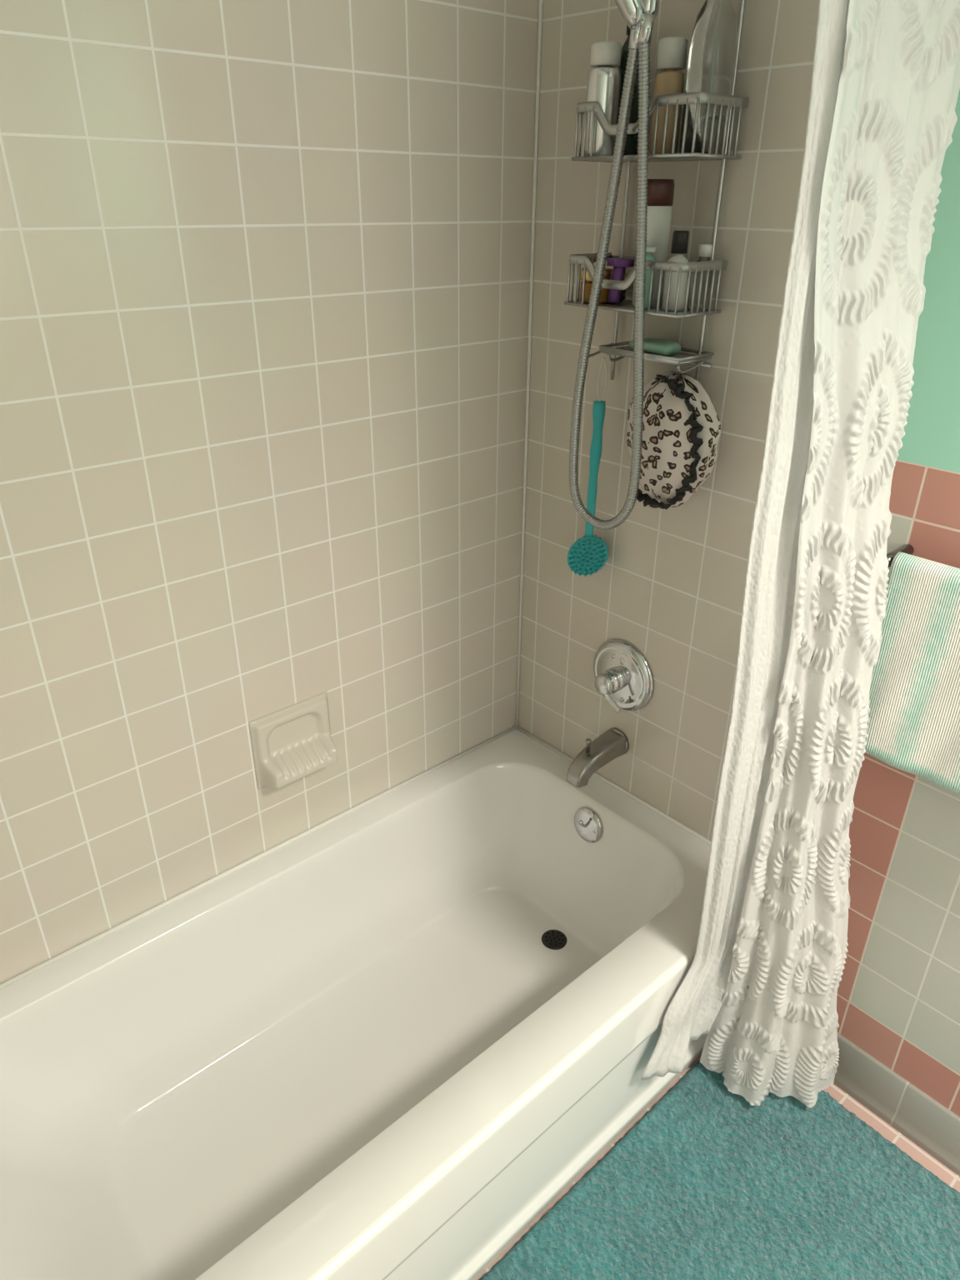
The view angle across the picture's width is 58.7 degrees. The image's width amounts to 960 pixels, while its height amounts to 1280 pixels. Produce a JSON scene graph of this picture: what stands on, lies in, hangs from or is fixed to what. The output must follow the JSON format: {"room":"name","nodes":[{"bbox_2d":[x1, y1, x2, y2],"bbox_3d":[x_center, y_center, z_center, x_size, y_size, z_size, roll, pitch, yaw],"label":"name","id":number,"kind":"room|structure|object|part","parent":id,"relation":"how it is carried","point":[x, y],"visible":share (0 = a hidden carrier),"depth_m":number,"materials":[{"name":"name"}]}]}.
{"room":"bathroom","nodes":[
{"label":"bathroom","id":0,"kind":"room"},
{"bbox_2d":[0,0,539,983],"bbox_3d":[-0.497,-0.311,1.426,1.720,2.450,0.100,-22,35,-36],"label":"wall","id":1,"kind":"structure","parent":0,"point":[264,265],"depth_m":1.44,"materials":[{"name":"beige tile"}]},
{"bbox_2d":[248,691,337,789],"bbox_3d":[-0.364,0.212,1.720,0.176,0.158,0.054,-22,35,-36],"label":"soap dish","id":2,"kind":"object","parent":1,"relation":"attached to","point":[291,743],"visible":1,"depth_m":1.72,"materials":[{"name":"beige ceramic"}]},
{"bbox_2d":[475,1055,959,1279],"bbox_3d":[0.511,1.332,0.993,1.720,0.050,3.160,-22,35,-36],"label":"floor","id":3,"kind":"structure","parent":0,"point":[887,1132],"depth_m":1.64,"materials":[{"name":"pink tile"}]},
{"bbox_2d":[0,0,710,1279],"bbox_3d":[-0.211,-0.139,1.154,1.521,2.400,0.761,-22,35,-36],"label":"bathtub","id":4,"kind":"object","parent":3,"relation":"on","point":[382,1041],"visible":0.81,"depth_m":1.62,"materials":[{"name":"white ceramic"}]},
{"bbox_2d":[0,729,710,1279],"bbox_3d":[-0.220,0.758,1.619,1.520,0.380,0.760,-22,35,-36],"label":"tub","id":5,"kind":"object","parent":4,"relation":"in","point":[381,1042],"depth_m":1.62,"materials":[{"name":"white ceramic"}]},
{"bbox_3d":[0.241,0.433,1.973,0.040,0.085,0.086,-22,35,-36],"label":"overflow plate","id":6,"kind":"part","parent":4,"relation":"part of","materials":[{"name":"silver metal"}]},
{"bbox_2d":[640,0,959,1108],"bbox_3d":[0.500,0.030,1.280,0.417,1.905,0.171,-3,28,-7],"label":"shower curtain","id":7,"kind":"object","parent":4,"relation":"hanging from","point":[762,979],"visible":1,"depth_m":1.19,"materials":[{"name":"fabric"}]},
{"bbox_2d":[479,1060,959,1279],"bbox_3d":[0.478,1.119,1.315,0.945,0.030,0.821,-22,35,-36],"label":"bath mat","id":8,"kind":"object","parent":3,"relation":"on","point":[710,1183],"visible":0.82,"depth_m":1.52,"materials":[{"name":"teal carpet"}]},
{"bbox_2d":[518,0,959,1116],"bbox_3d":[1.125,-0.021,0.897,0.100,2.450,2.960,-22,35,-36],"label":"wall","id":9,"kind":"structure","parent":0,"point":[670,585],"depth_m":1.56,"materials":[{"name":"beige tile"}]},
{"bbox_2d":[566,727,629,787],"bbox_3d":[0.259,0.256,1.913,0.153,0.104,0.066,-22,35,-36],"label":"tub spout","id":10,"kind":"object","parent":9,"relation":"attached to","point":[612,743],"visible":1,"depth_m":1.89,"materials":[{"name":"silver metal"}]},
{"bbox_2d":[568,0,659,529],"bbox_3d":[0.218,-0.652,1.378,0.298,1.002,0.154,-9,29,-18],"label":"shower hose","id":11,"kind":"object","parent":9,"relation":"attached to","point":[639,16],"visible":1,"depth_m":1.37,"materials":[{"name":"silver metal"}]},
{"bbox_3d":[0.203,-1.002,1.238,0.277,0.251,0.149,-22,35,-36],"label":"shower arm and head","id":12,"kind":"part","parent":11,"relation":"part of","materials":[{"name":"silver metal"}]},
{"bbox_2d":[564,0,749,380],"bbox_3d":[0.280,-0.787,1.369,0.122,0.759,0.251,-22,35,-36],"label":"shower caddy","id":13,"kind":"object","parent":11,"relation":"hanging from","point":[587,259],"visible":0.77,"depth_m":1.38,"materials":[{"name":"grey metal"}]},
{"bbox_2d":[566,357,608,576],"bbox_3d":[0.227,-0.335,1.705,0.086,0.446,0.042,5,28,8],"label":"bath brush","id":14,"kind":"object","parent":13,"relation":"hanging from","point":[588,554],"visible":0.98,"depth_m":1.76,"materials":[{"name":"teal plastic"}]},
{"bbox_3d":[0.232,-0.492,1.619,0.018,0.087,0.010,-22,35,-36],"label":"brush cord","id":15,"kind":"part","parent":14,"relation":"part of","materials":[{"name":"white fabric"}]},
{"bbox_2d":[628,338,680,354],"bbox_3d":[0.306,-0.515,1.494,0.060,0.021,0.080,-22,35,-36],"label":"soap bar","id":16,"kind":"object","parent":13,"relation":"in","point":[657,346],"visible":0.77,"depth_m":1.47,"materials":[{"name":"green"}]},
{"bbox_2d":[579,0,737,311],"bbox_3d":[0.280,-0.781,1.373,0.108,0.455,0.238,-22,35,-36],"label":"toiletry bottles","id":17,"kind":"object","parent":13,"relation":"in","point":[712,52],"visible":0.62,"depth_m":1.35,"materials":[{"name":"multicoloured plastic"}]},
{"bbox_2d":[626,371,720,509],"bbox_3d":[0.342,-0.355,1.527,0.104,0.240,0.218,-14,31,-26],"label":"cap","id":18,"kind":"object","parent":13,"relation":"hanging from","point":[681,432],"visible":0.93,"depth_m":1.47,"materials":[{"name":"fabric"}]},
{"bbox_3d":[0.331,-0.336,1.493,0.026,0.238,0.155,-14,31,-26],"label":"cap trim","id":19,"kind":"part","parent":18,"relation":"part of","materials":[{"name":"black"}]},
{"bbox_2d":[593,639,654,713],"bbox_3d":[0.287,0.089,1.857,0.076,0.168,0.168,-22,35,-36],"label":"shower valve","id":20,"kind":"object","parent":9,"relation":"attached to","point":[622,674],"visible":1,"depth_m":1.84,"materials":[{"name":"silver metal"}]},
{"bbox_3d":[0.286,0.108,1.853,0.058,0.083,0.068,-22,35,-36],"label":"valve handle","id":21,"kind":"part","parent":20,"relation":"part of","materials":[{"name":"silver metal"}]},
{"bbox_2d":[833,1032,959,1176],"bbox_3d":[1.325,1.168,1.147,0.022,0.112,2.195,-22,35,-36],"label":"baseboard","id":22,"kind":"structure","parent":9,"relation":"attached to","point":[913,1113],"depth_m":1.65,"materials":[{"name":"grey tile"}]},
{"bbox_2d":[886,544,914,567],"bbox_3d":[0.835,-0.024,1.107,0.080,0.019,0.617,-22,35,-36],"label":"towel bar","id":23,"kind":"object","parent":9,"relation":"attached to","point":[907,548],"visible":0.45,"depth_m":1.30,"materials":[{"name":"silver metal"}]},
{"bbox_2d":[865,551,959,794],"bbox_3d":[0.755,0.087,1.217,0.054,0.334,0.401,-22,35,-36],"label":"hand towel","id":24,"kind":"object","parent":23,"relation":"hanging from","point":[913,724],"visible":0.92,"depth_m":1.28,"materials":[{"name":"white fabric"}]}
]}

